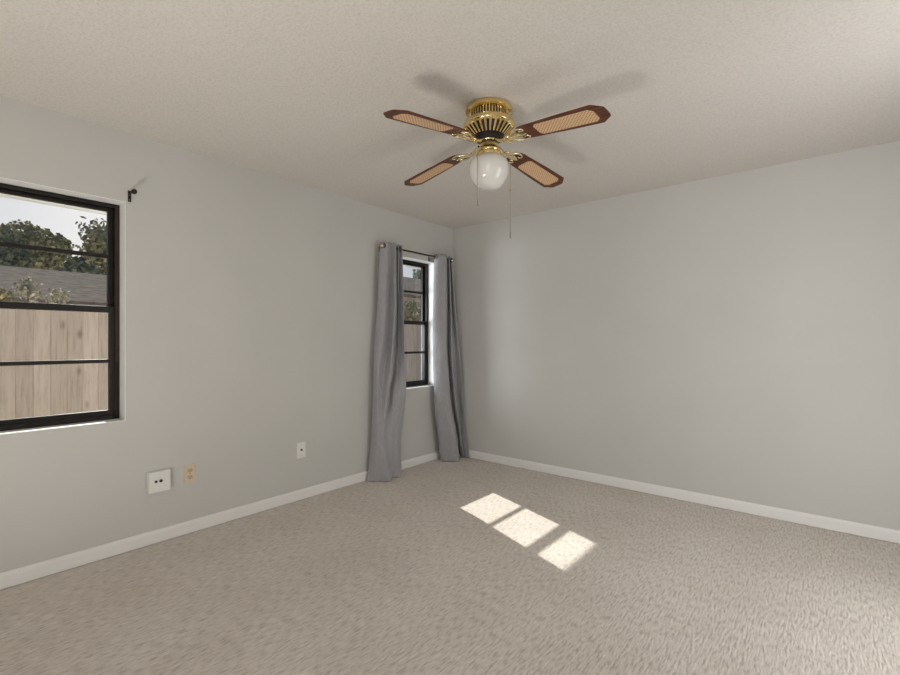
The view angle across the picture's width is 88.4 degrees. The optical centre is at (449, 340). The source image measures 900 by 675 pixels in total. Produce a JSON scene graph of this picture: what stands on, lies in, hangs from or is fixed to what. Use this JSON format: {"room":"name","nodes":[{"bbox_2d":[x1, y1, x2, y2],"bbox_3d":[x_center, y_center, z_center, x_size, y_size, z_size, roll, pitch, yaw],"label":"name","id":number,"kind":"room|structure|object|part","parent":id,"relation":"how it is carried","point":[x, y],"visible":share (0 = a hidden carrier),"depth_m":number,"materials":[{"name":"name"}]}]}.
{"room":"empty bedroom","nodes":[
{"label":"empty bedroom","id":0,"kind":"room"},
{"bbox_2d":[0,95,452,572],"bbox_3d":[-1.696,0.007,3.078,0.200,2.440,5.590,0,0,40],"label":"wall","id":1,"kind":"structure","parent":0,"point":[252,295],"depth_m":3.03,"materials":[{"name":"paint"}]},
{"bbox_2d":[0,177,125,434],"bbox_3d":[-2.439,-0.173,2.152,0.173,1.274,1.536,0,0,40],"label":"window","id":2,"kind":"structure","parent":1,"relation":"in","point":[17,425],"depth_m":2.67,"materials":[{"name":"brown metal"}]},
{"bbox_3d":[-2.451,0.422,2.162,0.009,0.008,1.423,0,0,40],"label":"lift rail","id":3,"kind":"part","parent":2,"relation":"part of","materials":[{"name":"brown metal"}]},
{"bbox_3d":[-2.486,-0.476,2.191,0.026,0.616,1.483,0,0,40],"label":"sash","id":4,"kind":"part","parent":2,"relation":"part of","materials":[{"name":"brown metal"}]},
{"bbox_3d":[-2.465,0.117,2.173,0.026,0.641,1.483,0,0,40],"label":"sash","id":5,"kind":"part","parent":2,"relation":"part of","materials":[{"name":"brown metal"}]},
{"bbox_3d":[-2.411,0.462,2.129,0.102,0.004,1.534,0,0,40],"label":"sill","id":6,"kind":"part","parent":2,"relation":"part of","materials":[{"name":"white paint"}]},
{"bbox_2d":[128,189,136,201],"bbox_3d":[-1.838,-0.845,2.682,0.086,0.066,0.029,0,0,40],"label":"curtain rod bracket","id":7,"kind":"object","parent":1,"relation":"attached to","point":[133,191],"visible":1,"depth_m":2.70,"materials":[{"name":"grey metal"}]},
{"bbox_2d":[147,468,170,493],"bbox_3d":[-1.762,0.850,2.806,0.044,0.124,0.117,0,0,40],"label":"electrical outlet","id":8,"kind":"object","parent":1,"relation":"attached to","point":[159,480],"visible":1,"depth_m":2.79,"materials":[{"name":"white plastic"}]},
{"bbox_3d":[-1.754,0.850,2.789,0.002,0.100,0.074,0,0,40],"label":"plate","id":9,"kind":"part","parent":8,"relation":"part of","materials":[{"name":"white plastic"}]},
{"bbox_2d":[184,463,195,483],"bbox_3d":[-1.661,0.847,2.957,0.009,0.116,0.070,0,0,40],"label":"wall outlet","id":10,"kind":"object","parent":1,"relation":"attached to","point":[189,470],"visible":1,"depth_m":2.96,"materials":[{"name":"beige plastic"}]},
{"bbox_2d":[0,193,420,269],"bbox_3d":[-1.905,-1.006,3.516,0.680,0.193,15.000,0,0,40],"label":"trim","id":11,"kind":"structure","parent":1,"relation":"attached to","point":[1,194],"depth_m":3.11,"materials":[{"name":"white paint"}]},
{"bbox_2d":[0,451,439,589],"bbox_3d":[-1.614,1.185,3.010,0.013,0.077,5.190,0,0,40],"label":"baseboard","id":12,"kind":"structure","parent":1,"relation":"attached to","point":[24,574],"depth_m":2.86,"materials":[{"name":"white paint"}]},
{"bbox_2d":[297,442,305,458],"bbox_3d":[-1.145,0.844,3.575,0.018,0.118,0.075,0,0,40],"label":"plate","id":13,"kind":"object","parent":1,"relation":"attached to","point":[301,447],"visible":1,"depth_m":3.58,"materials":[{"name":"white plastic"}]},
{"bbox_2d":[379,243,453,262],"bbox_3d":[-0.319,-0.840,4.491,0.125,0.059,1.032,0,0,40],"label":"curtain rod","id":14,"kind":"object","parent":1,"relation":"attached to","point":[381,245],"visible":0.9,"depth_m":4.41,"materials":[{"name":"grey metal"}]},
{"bbox_2d":[366,242,405,480],"bbox_3d":[-0.548,0.173,4.137,0.171,2.102,0.376,0,0,40],"label":"curtain","id":15,"kind":"object","parent":14,"relation":"hanging from","point":[389,376],"visible":1,"depth_m":4.10,"materials":[{"name":"grey fabric"}]},
{"bbox_3d":[-0.290,-0.844,4.467,0.016,0.016,0.922,0,0,40],"label":"rod","id":16,"kind":"part","parent":14,"relation":"part of","materials":[{"name":"grey metal"}]},
{"bbox_2d":[433,254,469,461],"bbox_3d":[0.003,0.175,4.755,0.413,2.096,0.193,0,0,-42],"label":"curtain","id":17,"kind":"object","parent":14,"relation":"hanging from","point":[447,373],"visible":0.99,"depth_m":4.67,"materials":[{"name":"grey fabric"}]},
{"bbox_2d":[403,256,433,388],"bbox_3d":[-0.414,-0.173,4.605,0.173,1.274,0.627,0,0,40],"label":"window","id":18,"kind":"structure","parent":1,"relation":"in","point":[427,269],"depth_m":4.83,"materials":[{"name":"brown metal"}]},
{"bbox_3d":[-0.462,-0.476,4.644,0.026,0.616,0.574,0,0,40],"label":"sash","id":19,"kind":"part","parent":18,"relation":"part of","materials":[{"name":"brown metal"}]},
{"bbox_3d":[-0.441,0.117,4.626,0.026,0.641,0.574,0,0,40],"label":"sash","id":20,"kind":"part","parent":18,"relation":"part of","materials":[{"name":"brown metal"}]},
{"bbox_3d":[-0.387,0.462,4.583,0.102,0.004,0.625,0,0,40],"label":"sill","id":21,"kind":"part","parent":18,"relation":"part of","materials":[{"name":"white paint"}]},
{"bbox_2d":[0,0,899,228],"bbox_3d":[-0.095,-1.273,1.758,4.350,0.120,5.590,0,0,40],"label":"ceiling","id":22,"kind":"structure","parent":0,"point":[298,91],"depth_m":2.13,"materials":[{"name":"white paint"}]},
{"bbox_2d":[383,97,610,237],"bbox_3d":[0.204,-0.871,2.418,0.974,0.685,0.974,0,0,0],"label":"ceiling fan","id":23,"kind":"object","parent":22,"relation":"hanging from","point":[488,123],"visible":1,"depth_m":2.33,"materials":[{"name":"gold metal"}]},
{"bbox_3d":[-0.095,-0.996,2.122,0.144,0.006,0.476,12,15,44],"label":"blade","id":24,"kind":"part","parent":23,"relation":"part of","materials":[{"name":"brown wood"}]},
{"bbox_3d":[-0.092,-0.996,2.717,0.476,0.006,0.144,-9,2,45],"label":"blade","id":25,"kind":"part","parent":23,"relation":"part of","materials":[{"name":"brown wood"}]},
{"bbox_3d":[0.156,-0.859,2.353,0.004,0.302,0.065,0,0,36],"label":"pull chain","id":26,"kind":"part","parent":23,"relation":"part of","materials":[{"name":"silver metal"}]},
{"bbox_2d":[465,117,512,137],"bbox_3d":[0.204,-1.087,2.418,0.254,0.044,0.254,0,0,40],"label":"vent","id":27,"kind":"object","parent":23,"relation":"attached to","point":[482,127],"depth_m":2.34,"materials":[{"name":"gold metal"}]},
{"bbox_2d":[470,105,507,115],"bbox_3d":[0.204,-1.167,2.418,0.196,0.032,0.196,0,0,40],"label":"grille","id":28,"kind":"object","parent":23,"relation":"attached to","point":[474,109],"depth_m":2.34,"materials":[{"name":"gold metal"}]},
{"bbox_3d":[0.204,-0.878,2.418,0.209,0.178,0.209,0,0,40],"label":"lamp shade","id":29,"kind":"part","parent":23,"relation":"part of","materials":[{"name":"white glass"}]},
{"bbox_3d":[0.280,-0.784,2.393,0.066,0.452,0.004,0,0,19],"label":"pull chain","id":30,"kind":"part","parent":23,"relation":"part of","materials":[{"name":"silver metal"}]},
{"bbox_3d":[0.502,-0.996,2.714,0.144,0.006,0.476,-12,-15,44],"label":"blade","id":31,"kind":"part","parent":23,"relation":"part of","materials":[{"name":"brown wood"}]},
{"bbox_3d":[0.500,-0.996,2.120,0.476,0.006,0.144,9,-2,45],"label":"blade","id":32,"kind":"part","parent":23,"relation":"part of","materials":[{"name":"brown wood"}]},
{"bbox_2d":[0,456,899,674],"bbox_3d":[-0.095,1.277,1.758,4.350,0.100,5.590,0,0,40],"label":"floor","id":33,"kind":"structure","parent":0,"point":[467,566],"depth_m":2.22,"materials":[{"name":"carpet"}]},
{"bbox_2d":[453,140,899,529],"bbox_3d":[1.697,0.007,3.773,4.150,2.440,0.200,0,0,40],"label":"wall","id":34,"kind":"structure","parent":0,"point":[736,336],"depth_m":3.44,"materials":[{"name":"paint"}]},
{"bbox_2d":[469,450,899,543],"bbox_3d":[1.557,1.185,3.750,3.937,0.077,0.013,0,0,40],"label":"baseboard","id":35,"kind":"structure","parent":34,"relation":"attached to","point":[865,530],"depth_m":3.42,"materials":[{"name":"white paint"}]},
{"label":"outside","id":36,"kind":"structure","parent":0,"visible":0},
{"bbox_3d":[-23.154,1.597,32.067,69.800,0.300,100.000,0,0,40],"label":"ground","id":37,"kind":"structure","parent":36,"visible":0},
{"bbox_2d":[0,287,13,301],"bbox_3d":[-6.761,0.313,6.981,0.296,2.269,0.292,0,0,40],"label":"shrub","id":38,"kind":"object","parent":37,"relation":"on","point":[4,296],"visible":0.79,"depth_m":6.98,"materials":[{"name":"green plant"}]},
{"bbox_2d":[0,225,36,268],"bbox_3d":[-15.211,-1.229,15.495,1.704,5.360,2.069,0,0,40],"label":"tree","id":39,"kind":"object","parent":37,"relation":"on","point":[13,257],"visible":0.73,"depth_m":15.47,"materials":[{"name":"green plant"}]},
{"bbox_2d":[9,276,43,301],"bbox_3d":[-6.915,0.187,7.584,0.498,2.522,0.424,0,0,40],"label":"shrub","id":40,"kind":"object","parent":37,"relation":"on","point":[27,287],"visible":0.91,"depth_m":7.53,"materials":[{"name":"green plant"}]},
{"bbox_2d":[0,219,74,270],"bbox_3d":[-15.766,-1.562,17.634,2.157,6.024,2.183,0,0,-4],"label":"tree","id":41,"kind":"object","parent":37,"relation":"on","point":[45,260],"visible":0.53,"depth_m":17.31,"materials":[{"name":"green plant"}]},
{"bbox_2d":[0,266,106,406],"bbox_3d":[-11.357,-0.228,11.639,7.000,3.350,15.500,0,0,40],"label":"house","id":42,"kind":"structure","parent":37,"relation":"on","point":[84,288],"depth_m":11.13,"materials":[{"name":"paint"}]},
{"bbox_2d":[44,287,69,320],"bbox_3d":[-6.930,0.241,8.195,0.358,2.414,0.385,0,0,40],"label":"shrub","id":43,"kind":"object","parent":37,"relation":"on","point":[56,293],"visible":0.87,"depth_m":8.13,"materials":[{"name":"green plant"}]},
{"bbox_2d":[48,255,104,274],"bbox_3d":[-17.579,-1.357,21.789,2.803,5.616,2.735,0,0,40],"label":"tree","id":44,"kind":"object","parent":37,"relation":"on","point":[76,264],"visible":0.18,"depth_m":21.46,"materials":[{"name":"green plant"}]},
{"bbox_2d":[75,216,106,274],"bbox_3d":[-13.618,-1.699,18.388,1.902,6.298,1.953,0,0,40],"label":"tree","id":45,"kind":"object","parent":37,"relation":"on","point":[97,243],"visible":0.51,"depth_m":17.96,"materials":[{"name":"green plant"}]},
{"bbox_2d":[0,309,420,419],"bbox_3d":[0.554,0.530,11.265,0.155,1.834,30.084,0,0,40],"label":"fence","id":46,"kind":"object","parent":37,"relation":"on","point":[24,334],"visible":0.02,"depth_m":5.16,"materials":[{"name":"brown wood"}]},
{"bbox_2d":[403,277,420,319],"bbox_3d":[-0.403,-0.753,23.344,7.000,4.400,12.500,0,0,40],"label":"house","id":47,"kind":"structure","parent":37,"relation":"on","point":[411,284],"depth_m":18.14,"materials":[{"name":"paint"}]},
{"bbox_2d":[404,301,420,320],"bbox_3d":[-1.139,0.037,15.640,1.224,2.825,1.384,0,0,40],"label":"shrub","id":48,"kind":"object","parent":37,"relation":"on","point":[412,311],"visible":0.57,"depth_m":15.17,"materials":[{"name":"green plant"}]},
{"bbox_2d":[412,269,420,278],"bbox_3d":[-1.880,-1.629,29.182,1.723,6.159,1.742,0,0,-33],"label":"tree","id":49,"kind":"object","parent":37,"relation":"on","point":[418,273],"visible":0.12,"depth_m":28.76,"materials":[{"name":"green plant"}]}
]}

